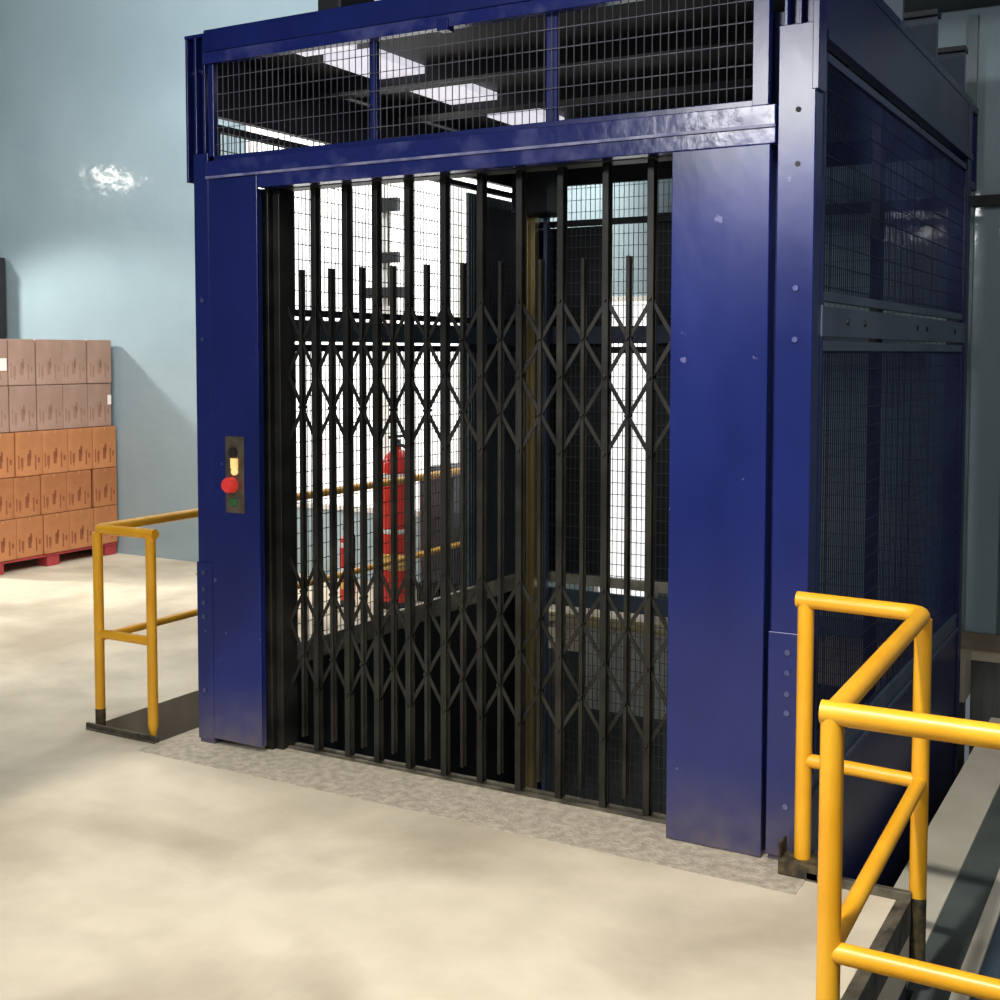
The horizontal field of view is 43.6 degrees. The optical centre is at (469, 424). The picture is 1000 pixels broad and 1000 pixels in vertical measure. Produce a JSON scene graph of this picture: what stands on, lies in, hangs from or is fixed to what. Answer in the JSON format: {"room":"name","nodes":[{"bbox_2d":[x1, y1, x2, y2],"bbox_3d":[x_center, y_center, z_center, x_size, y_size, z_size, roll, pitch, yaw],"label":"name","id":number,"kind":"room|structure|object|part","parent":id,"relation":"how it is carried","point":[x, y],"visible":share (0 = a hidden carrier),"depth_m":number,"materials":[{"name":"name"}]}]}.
{"room":"warehouse","nodes":[
{"label":"warehouse","id":0,"kind":"room"},
{"bbox_2d":[0,550,999,999],"bbox_3d":[-2.802,1.711,2.901,18.000,0.250,13.650,2,4,30],"label":"floor","id":1,"kind":"structure","parent":0,"point":[127,873],"depth_m":4.11,"materials":[{"name":"concrete"}]},
{"bbox_2d":[0,257,6,338],"bbox_3d":[-4.449,-0.218,11.436,0.260,2.620,0.335,2,4,30],"label":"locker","id":2,"kind":"object","parent":1,"relation":"on","point":[3,333],"visible":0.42,"depth_m":11.43,"materials":[{"name":"metal"}]},
{"bbox_2d":[0,542,116,574],"bbox_3d":[-3.671,1.097,10.473,0.588,0.105,1.355,2,4,30],"label":"pallet","id":3,"kind":"object","parent":1,"relation":"on","point":[51,559],"visible":0.42,"depth_m":10.31,"materials":[{"name":"red paint"}]},
{"bbox_2d":[0,519,16,561],"bbox_3d":[-3.946,0.907,9.998,0.623,0.324,0.265,2,4,30],"label":"carton","id":4,"kind":"object","parent":3,"relation":"on","point":[8,547],"visible":1,"depth_m":9.88,"materials":[{"name":"brown cardboard"}]},
{"bbox_2d":[0,478,13,520],"bbox_3d":[-3.957,0.580,9.963,0.623,0.326,0.265,2,4,30],"label":"carton","id":5,"kind":"object","parent":4,"relation":"on","point":[6,484],"visible":1,"depth_m":9.86,"materials":[{"name":"brown cardboard"}]},
{"bbox_2d":[0,433,14,478],"bbox_3d":[-3.950,0.236,9.962,0.623,0.354,0.265,2,4,30],"label":"carton","id":6,"kind":"object","parent":5,"relation":"on","point":[7,470],"visible":1,"depth_m":9.86,"materials":[{"name":"brown cardboard"}]},
{"bbox_2d":[0,386,8,432],"bbox_3d":[-3.981,-0.126,9.925,0.623,0.366,0.265,2,4,30],"label":"carton","id":7,"kind":"object","parent":6,"relation":"on","point":[4,411],"visible":1,"depth_m":9.85,"materials":[{"name":"cardboard"}]},
{"bbox_2d":[0,339,7,385],"bbox_3d":[-3.983,-0.497,9.905,0.624,0.370,0.265,2,4,30],"label":"carton","id":8,"kind":"object","parent":7,"relation":"on","point":[3,342],"visible":1,"depth_m":9.83,"materials":[{"name":"cardboard"}]},
{"bbox_2d":[8,385,36,431],"bbox_3d":[-3.843,-0.140,10.157,0.623,0.366,0.265,2,4,30],"label":"carton","id":9,"kind":"object","parent":6,"relation":"on","point":[21,398],"visible":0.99,"depth_m":9.99,"materials":[{"name":"cardboard"}]},
{"bbox_2d":[7,339,34,385],"bbox_3d":[-3.846,-0.510,10.137,0.623,0.370,0.265,2,4,30],"label":"carton","id":10,"kind":"object","parent":9,"relation":"on","point":[20,352],"visible":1,"depth_m":9.97,"materials":[{"name":"cardboard"}]},
{"bbox_2d":[15,515,42,558],"bbox_3d":[-3.814,0.893,10.234,0.623,0.324,0.265,2,4,30],"label":"carton","id":11,"kind":"object","parent":3,"relation":"on","point":[29,530],"visible":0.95,"depth_m":10.07,"materials":[{"name":"brown cardboard"}]},
{"bbox_2d":[11,475,40,518],"bbox_3d":[-3.825,0.566,10.198,0.623,0.326,0.265,2,4,30],"label":"carton","id":12,"kind":"object","parent":11,"relation":"on","point":[26,489],"visible":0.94,"depth_m":10.04,"materials":[{"name":"brown cardboard"}]},
{"bbox_2d":[8,431,42,476],"bbox_3d":[-3.807,0.223,10.191,0.623,0.354,0.265,2,4,30],"label":"carton","id":13,"kind":"object","parent":12,"relation":"on","point":[27,444],"visible":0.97,"depth_m":10.03,"materials":[{"name":"brown cardboard"}]},
{"bbox_2d":[42,511,69,553],"bbox_3d":[-3.672,0.880,10.463,0.623,0.324,0.265,2,4,30],"label":"carton","id":14,"kind":"object","parent":3,"relation":"on","point":[56,538],"visible":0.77,"depth_m":10.30,"materials":[{"name":"brown cardboard"}]},
{"bbox_2d":[40,472,66,514],"bbox_3d":[-3.684,0.553,10.428,0.623,0.326,0.265,2,4,30],"label":"carton","id":15,"kind":"object","parent":14,"relation":"on","point":[53,487],"visible":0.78,"depth_m":10.26,"materials":[{"name":"brown cardboard"}]},
{"bbox_2d":[39,429,67,473],"bbox_3d":[-3.675,0.209,10.426,0.623,0.354,0.265,2,4,30],"label":"carton","id":16,"kind":"object","parent":15,"relation":"on","point":[54,442],"visible":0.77,"depth_m":10.27,"materials":[{"name":"brown cardboard"}]},
{"bbox_2d":[35,385,62,430],"bbox_3d":[-3.703,-0.153,10.387,0.623,0.366,0.265,2,4,30],"label":"carton","id":17,"kind":"object","parent":16,"relation":"on","point":[49,399],"visible":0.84,"depth_m":10.22,"materials":[{"name":"cardboard"}]},
{"bbox_2d":[34,339,61,384],"bbox_3d":[-3.704,-0.524,10.367,0.623,0.370,0.265,2,4,30],"label":"carton","id":18,"kind":"object","parent":17,"relation":"on","point":[48,352],"visible":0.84,"depth_m":10.20,"materials":[{"name":"cardboard"}]},
{"bbox_2d":[67,508,93,549],"bbox_3d":[-3.542,0.866,10.699,0.623,0.324,0.265,2,4,30],"label":"carton","id":19,"kind":"object","parent":3,"relation":"on","point":[81,524],"visible":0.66,"depth_m":10.54,"materials":[{"name":"brown cardboard"}]},
{"bbox_2d":[66,470,90,510],"bbox_3d":[-3.553,0.539,10.664,0.623,0.326,0.265,2,4,30],"label":"carton","id":20,"kind":"object","parent":19,"relation":"on","point":[78,483],"visible":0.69,"depth_m":10.50,"materials":[{"name":"brown cardboard"}]},
{"bbox_2d":[67,427,91,470],"bbox_3d":[-3.542,0.196,10.661,0.623,0.354,0.265,2,4,30],"label":"carton","id":21,"kind":"object","parent":20,"relation":"on","point":[79,440],"visible":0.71,"depth_m":10.50,"materials":[{"name":"brown cardboard"}]},
{"bbox_2d":[53,384,87,428],"bbox_3d":[-3.571,-0.166,10.622,0.623,0.366,0.265,2,4,30],"label":"carton","id":22,"kind":"object","parent":21,"relation":"on","point":[75,413],"visible":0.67,"depth_m":10.46,"materials":[{"name":"cardboard"}]},
{"bbox_2d":[61,340,85,383],"bbox_3d":[-3.577,-0.537,10.604,0.623,0.370,0.265,2,4,30],"label":"carton","id":23,"kind":"object","parent":22,"relation":"on","point":[73,351],"visible":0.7,"depth_m":10.45,"materials":[{"name":"cardboard"}]},
{"bbox_2d":[91,505,117,543],"bbox_3d":[-3.404,0.853,10.931,0.623,0.324,0.265,2,4,30],"label":"carton","id":24,"kind":"object","parent":3,"relation":"on","point":[102,514],"visible":0.22,"depth_m":10.77,"materials":[{"name":"brown cardboard"}]},
{"bbox_2d":[87,467,116,506],"bbox_3d":[-3.403,0.525,10.912,0.623,0.326,0.265,2,4,30],"label":"carton","id":25,"kind":"object","parent":24,"relation":"on","point":[103,480],"visible":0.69,"depth_m":10.74,"materials":[{"name":"brown cardboard"}]},
{"bbox_2d":[89,426,115,468],"bbox_3d":[-3.406,0.182,10.894,0.623,0.354,0.265,2,4,30],"label":"carton","id":26,"kind":"object","parent":25,"relation":"on","point":[103,437],"visible":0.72,"depth_m":10.73,"materials":[{"name":"brown cardboard"}]},
{"bbox_2d":[87,383,110,426],"bbox_3d":[-3.438,-0.180,10.857,0.624,0.366,0.265,2,4,30],"label":"carton","id":27,"kind":"object","parent":26,"relation":"on","point":[98,394],"visible":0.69,"depth_m":10.70,"materials":[{"name":"cardboard"}]},
{"bbox_2d":[86,340,110,383],"bbox_3d":[-3.431,-0.550,10.832,0.623,0.370,0.265,2,4,30],"label":"carton","id":28,"kind":"object","parent":27,"relation":"on","point":[98,352],"visible":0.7,"depth_m":10.66,"materials":[{"name":"cardboard"}]},
{"bbox_2d":[86,722,158,743],"bbox_3d":[-1.603,1.440,5.731,0.450,0.085,0.035,2,4,30],"label":"trim","id":29,"kind":"structure","parent":1,"relation":"attached to","point":[90,726],"depth_m":5.72,"materials":[{"name":"metal"}]},
{"bbox_2d":[92,468,459,735],"bbox_3d":[-0.705,0.905,7.252,0.389,1.058,3.535,2,4,30],"label":"guard rail","id":30,"kind":"object","parent":1,"relation":"on","point":[126,527],"visible":0.71,"depth_m":5.80,"materials":[{"name":"yellow metal"}]},
{"bbox_3d":[-1.730,0.911,5.830,0.047,0.830,0.047,2,4,30],"label":"post","id":31,"kind":"part","parent":30,"relation":"part of","materials":[{"name":"yellow metal"}]},
{"bbox_3d":[-1.586,0.976,5.749,0.335,0.042,0.042,2,4,30],"label":"rail","id":32,"kind":"part","parent":30,"relation":"part of","materials":[{"name":"yellow metal"}]},
{"bbox_3d":[-1.441,0.961,5.663,0.047,0.930,0.047,2,4,30],"label":"post","id":33,"kind":"part","parent":30,"relation":"part of","materials":[{"name":"yellow metal"}]},
{"bbox_3d":[-0.710,0.401,7.214,0.388,0.047,3.513,2,4,30],"label":"rail","id":34,"kind":"part","parent":30,"relation":"part of","materials":[{"name":"yellow metal"}]},
{"bbox_3d":[-0.852,0.904,7.339,0.037,0.037,3.490,2,4,30],"label":"rail","id":35,"kind":"part","parent":30,"relation":"part of","materials":[{"name":"yellow metal"}]},
{"bbox_2d":[339,534,355,606],"bbox_3d":[-0.837,0.976,8.642,0.133,0.557,0.113,1,3,17],"label":"fire extinguisher","id":36,"kind":"object","parent":1,"relation":"on","point":[342,583],"visible":0.27,"depth_m":8.61,"materials":[{"name":"red paint"}]},
{"bbox_2d":[383,435,404,609],"bbox_3d":[-0.489,0.657,8.595,0.263,1.200,0.244,1,3,11],"label":"fire extinguisher","id":37,"kind":"object","parent":1,"relation":"on","point":[400,507],"visible":0.23,"depth_m":8.50,"materials":[{"name":"red paint"}]},
{"bbox_2d":[417,463,459,601],"bbox_3d":[-0.152,0.759,8.911,0.300,0.960,0.420,2,4,30],"label":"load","id":38,"kind":"object","parent":1,"relation":"on","point":[434,469],"visible":0.08,"depth_m":8.75,"materials":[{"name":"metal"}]},
{"bbox_2d":[137,728,817,894],"bbox_3d":[-0.111,1.592,4.952,2.920,0.252,0.390,2,4,30],"label":"threshold","id":39,"kind":"structure","parent":1,"relation":"attached to","point":[603,832],"depth_m":4.83,"materials":[{"name":"concrete"}]},
{"bbox_2d":[778,591,999,999],"bbox_3d":[1.723,1.205,3.107,2.272,1.177,1.327,2,4,30],"label":"guard rail","id":40,"kind":"object","parent":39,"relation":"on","point":[836,920],"visible":1,"depth_m":3.18,"materials":[{"name":"yellow metal"}]},
{"bbox_3d":[1.119,1.046,4.185,0.054,0.930,0.054,2,4,30],"label":"post","id":41,"kind":"part","parent":40,"relation":"part of","materials":[{"name":"yellow metal"}]},
{"bbox_3d":[0.830,1.226,2.892,0.054,1.120,0.054,2,4,30],"label":"post","id":42,"kind":"part","parent":40,"relation":"part of","materials":[{"name":"yellow metal"}]},
{"bbox_3d":[1.277,1.129,4.089,0.377,0.051,0.046,2,4,32],"label":"rail","id":43,"kind":"part","parent":40,"relation":"part of","materials":[{"name":"yellow metal"}]},
{"bbox_3d":[0.979,0.621,3.521,0.464,0.058,1.298,2,4,30],"label":"rail","id":44,"kind":"part","parent":40,"relation":"part of","materials":[{"name":"yellow metal"}]},
{"bbox_3d":[1.133,1.177,3.439,0.046,0.061,1.256,2,4,29],"label":"rail","id":45,"kind":"part","parent":40,"relation":"part of","materials":[{"name":"yellow metal"}]},
{"bbox_3d":[1.584,0.684,2.420,1.797,0.055,0.055,2,4,30],"label":"rail","id":46,"kind":"part","parent":40,"relation":"part of","materials":[{"name":"yellow metal"}]},
{"bbox_3d":[1.595,1.241,2.446,1.772,0.048,0.048,2,4,30],"label":"rail","id":47,"kind":"part","parent":40,"relation":"part of","materials":[{"name":"yellow metal"}]},
{"bbox_3d":[1.436,1.068,3.984,0.054,0.910,0.054,2,4,30],"label":"post","id":48,"kind":"part","parent":40,"relation":"part of","materials":[{"name":"yellow metal"}]},
{"bbox_2d":[0,0,999,634],"bbox_3d":[0.686,-1.553,8.706,18.000,5.600,0.200,2,4,30],"label":"wall","id":49,"kind":"structure","parent":0,"point":[97,227],"depth_m":10.59,"materials":[{"name":"blue paint"}]},
{"bbox_2d":[246,126,511,516],"bbox_3d":[-0.612,-1.209,9.420,2.660,3.770,0.110,2,4,30],"label":"window","id":50,"kind":"structure","parent":49,"relation":"in","point":[396,220],"depth_m":9.54,"materials":[{"name":"white glass"}]},
{"bbox_2d":[352,188,402,311],"bbox_3d":[-0.705,-1.291,9.365,0.510,1.000,0.050,2,4,30],"label":"wall bracket","id":51,"kind":"object","parent":50,"relation":"attached to","point":[388,259],"visible":0.49,"depth_m":9.29,"materials":[{"name":"black metal"}]},
{"bbox_2d":[594,296,656,597],"bbox_3d":[1.082,0.196,8.512,0.460,2.130,0.110,2,4,30],"label":"window","id":52,"kind":"structure","parent":49,"relation":"in","point":[639,301],"depth_m":8.53,"materials":[{"name":"white glass"}]},
{"bbox_2d":[826,194,999,214],"bbox_3d":[4.942,-1.232,6.093,8.000,0.060,0.050,2,4,30],"label":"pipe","id":53,"kind":"structure","parent":49,"relation":"attached to","point":[978,200],"depth_m":7.22,"materials":[{"name":"metal"}]},
{"bbox_2d":[904,0,999,12],"bbox_3d":[5.286,-2.697,5.605,7.000,0.760,0.400,2,4,30],"label":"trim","id":54,"kind":"structure","parent":49,"relation":"attached to","point":[909,5],"depth_m":7.15,"materials":[{"name":"metal"}]},
{"bbox_2d":[961,14,999,635],"bbox_3d":[3.466,-0.529,7.008,1.330,3.650,0.030,2,4,30],"label":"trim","id":55,"kind":"structure","parent":49,"relation":"attached to","point":[973,36],"depth_m":7.30,"materials":[{"name":"grey metal"}]},
{"bbox_2d":[961,631,999,652],"bbox_3d":[5.161,1.350,6.120,7.500,0.100,0.040,2,4,30],"label":"baseboard","id":56,"kind":"structure","parent":49,"relation":"attached to","point":[987,642],"depth_m":7.36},
{"bbox_2d":[548,648,999,819],"bbox_3d":[4.155,2.150,6.586,9.660,1.450,0.290,2,4,30],"label":"wall","id":57,"kind":"structure","parent":0,"point":[985,676],"depth_m":8.25,"materials":[{"name":"concrete"}]},
{"bbox_2d":[549,611,667,634],"bbox_3d":[0.855,1.304,8.285,2.120,0.064,0.020,2,4,30],"label":"trim","id":58,"kind":"structure","parent":57,"relation":"attached to","point":[656,630],"depth_m":8.22,"materials":[{"name":"paint"}]},
{"bbox_2d":[585,629,667,719],"bbox_3d":[1.020,1.636,8.210,0.580,0.530,0.015,2,4,30],"label":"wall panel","id":59,"kind":"structure","parent":57,"relation":"attached to","point":[639,665],"depth_m":8.21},
{"bbox_2d":[898,984,905,999],"bbox_3d":[-1.113,2.643,-0.229,0.040,1.250,9.860,2,4,30],"label":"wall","id":60,"kind":"structure","parent":0,"point":[903,993],"depth_m":3.95,"materials":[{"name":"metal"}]},
{"bbox_2d":[806,873,911,999],"bbox_3d":[-1.224,1.798,-0.184,0.335,0.130,9.910,2,4,30],"label":"trim","id":61,"kind":"structure","parent":60,"relation":"attached to","point":[894,932],"depth_m":3.80,"materials":[{"name":"metal"}]},
{"bbox_3d":[0.795,3.255,0.878,9.660,0.100,13.630,2,4,30],"label":"floor","id":62,"kind":"structure","parent":0,"visible":0},
{"bbox_2d":[184,0,977,886],"bbox_3d":[0.794,0.456,6.351,2.782,4.860,3.453,2,4,30],"label":"freight elevator","id":63,"kind":"object","parent":62,"relation":"on","point":[746,106],"visible":0.94,"depth_m":5.16,"materials":[{"name":"blue paint"}]},
{"bbox_3d":[-1.156,0.868,5.626,0.090,4.120,0.108,2,4,30],"label":"post","id":64,"kind":"part","parent":63,"relation":"part of","materials":[{"name":"blue metal"}]},
{"bbox_2d":[231,468,237,474],"bbox_3d":[-1.026,0.202,5.441,0.034,0.034,0.014,2,4,30],"label":"lamp","id":65,"kind":"object","parent":63,"relation":"on","point":[234,471],"depth_m":5.43,"materials":[{"name":"yellow plastic"}]},
{"bbox_3d":[-1.024,0.217,5.452,0.104,0.336,0.008,2,4,30],"label":"control plate","id":66,"kind":"part","parent":63,"relation":"part of","materials":[{"name":"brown metal"}]},
{"bbox_3d":[-1.012,0.166,5.475,0.274,2.478,0.054,2,4,30],"label":"panel","id":67,"kind":"part","parent":63,"relation":"part of","materials":[{"name":"blue paint"}]},
{"bbox_3d":[-0.608,-1.593,5.268,0.270,0.035,0.070,2,4,30],"label":"light panel","id":68,"kind":"part","parent":63,"relation":"part of","materials":[{"name":"white plastic"}]},
{"bbox_3d":[-0.389,-0.185,6.908,0.030,2.455,2.980,2,4,30],"label":"frame","id":69,"kind":"part","parent":63,"relation":"part of","materials":[{"name":"metal"}]},
{"bbox_3d":[-0.424,-1.611,5.582,0.270,0.035,0.400,2,4,30],"label":"light panel","id":70,"kind":"part","parent":63,"relation":"part of","materials":[{"name":"white plastic"}]},
{"bbox_3d":[-0.391,-0.506,6.890,0.034,0.106,2.980,2,4,30],"label":"rail","id":71,"kind":"part","parent":63,"relation":"part of","materials":[{"name":"metal"}]},
{"bbox_3d":[-0.393,1.991,7.036,0.012,1.715,2.980,2,4,30],"label":"kick plate","id":72,"kind":"part","parent":63,"relation":"part of","materials":[{"name":"metal"}]},
{"bbox_3d":[-0.392,1.084,6.982,0.036,0.103,2.980,2,4,30],"label":"rail","id":73,"kind":"part","parent":63,"relation":"part of","materials":[{"name":"metal"}]},
{"bbox_3d":[-0.102,-1.643,6.134,0.270,0.035,0.480,2,4,30],"label":"light panel","id":74,"kind":"part","parent":63,"relation":"part of","materials":[{"name":"white plastic"}]},
{"bbox_3d":[-0.061,-1.330,4.819,2.481,0.438,0.040,2,4,30],"label":"frame","id":75,"kind":"part","parent":63,"relation":"part of","materials":[{"name":"blue paint"}]},
{"bbox_3d":[0.151,-0.190,7.914,0.012,2.470,0.660,2,4,30],"label":"backing panel","id":76,"kind":"part","parent":63,"relation":"part of","materials":[{"name":"metal"}]},
{"bbox_3d":[0.309,-1.683,6.837,0.270,0.035,0.390,2,4,30],"label":"light panel","id":77,"kind":"part","parent":63,"relation":"part of","materials":[{"name":"white plastic"}]},
{"bbox_3d":[0.413,0.543,8.128,0.040,4.480,0.140,2,4,30],"label":"guide rail","id":78,"kind":"part","parent":63,"relation":"part of","materials":[{"name":"brown metal"}]},
{"bbox_3d":[0.417,0.466,8.260,0.100,4.620,0.100,2,4,30],"label":"post","id":79,"kind":"part","parent":63,"relation":"part of","materials":[{"name":"black metal"}]},
{"bbox_3d":[0.493,0.544,8.122,0.025,4.480,0.050,2,4,30],"label":"guide rail","id":80,"kind":"part","parent":63,"relation":"part of","materials":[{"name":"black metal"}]},
{"bbox_3d":[0.649,-0.125,8.163,0.525,2.310,0.015,2,4,30],"label":"backing panel","id":81,"kind":"part","parent":63,"relation":"part of","materials":[{"name":"metal"}]},
{"bbox_3d":[1.431,-0.128,7.706,0.625,2.370,0.015,2,4,30],"label":"backing panel","id":82,"kind":"part","parent":63,"relation":"part of","materials":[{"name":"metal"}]},
{"bbox_3d":[0.874,0.271,4.380,0.349,2.448,0.072,2,4,30],"label":"panel","id":83,"kind":"part","parent":63,"relation":"part of","materials":[{"name":"blue paint"}]},
{"bbox_3d":[1.551,1.157,7.644,2.520,0.110,0.030,2,4,30],"label":"rail","id":84,"kind":"part","parent":63,"relation":"part of","materials":[{"name":"metal"}]},
{"bbox_3d":[1.551,-0.550,7.545,2.520,0.110,0.030,2,4,30],"label":"rail","id":85,"kind":"part","parent":63,"relation":"part of","materials":[{"name":"black metal"}]},
{"bbox_3d":[1.556,-1.059,7.524,2.520,1.250,0.030,2,4,30],"label":"rail","id":86,"kind":"part","parent":63,"relation":"part of","materials":[{"name":"metal"}]},
{"bbox_3d":[1.106,0.834,4.303,0.132,4.340,0.108,2,4,30],"label":"post","id":87,"kind":"part","parent":63,"relation":"part of","materials":[{"name":"blue metal"}]},
{"bbox_3d":[1.807,0.687,5.629,0.040,4.480,0.100,2,4,30],"label":"guide rail","id":88,"kind":"part","parent":63,"relation":"part of","materials":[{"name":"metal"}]},
{"bbox_3d":[1.935,2.069,5.681,0.012,1.715,2.980,2,4,30],"label":"kick plate","id":89,"kind":"part","parent":63,"relation":"part of","materials":[{"name":"blue paint"}]},
{"bbox_3d":[1.933,1.162,5.629,0.036,0.103,2.980,2,4,30],"label":"rail","id":90,"kind":"part","parent":63,"relation":"part of","materials":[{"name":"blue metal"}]},
{"bbox_3d":[1.931,-0.107,5.558,0.030,2.455,2.980,2,4,30],"label":"frame","id":91,"kind":"part","parent":63,"relation":"part of","materials":[{"name":"blue paint"}]},
{"bbox_3d":[1.932,-0.428,5.538,0.034,0.106,2.980,2,4,30],"label":"rail","id":92,"kind":"part","parent":63,"relation":"part of","materials":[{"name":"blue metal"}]},
{"bbox_3d":[2.680,0.542,6.943,0.100,4.620,0.100,2,4,30],"label":"post","id":93,"kind":"part","parent":63,"relation":"part of","materials":[{"name":"blue metal"}]},
{"bbox_2d":[894,717,999,999],"bbox_3d":[1.063,2.490,2.805,1.080,1.205,9.300,2,4,30],"label":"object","id":94,"kind":"object","parent":62,"relation":"on","point":[963,895],"visible":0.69,"depth_m":4.89,"materials":[{"name":"metal"},{"name":"rubber"}]}
]}

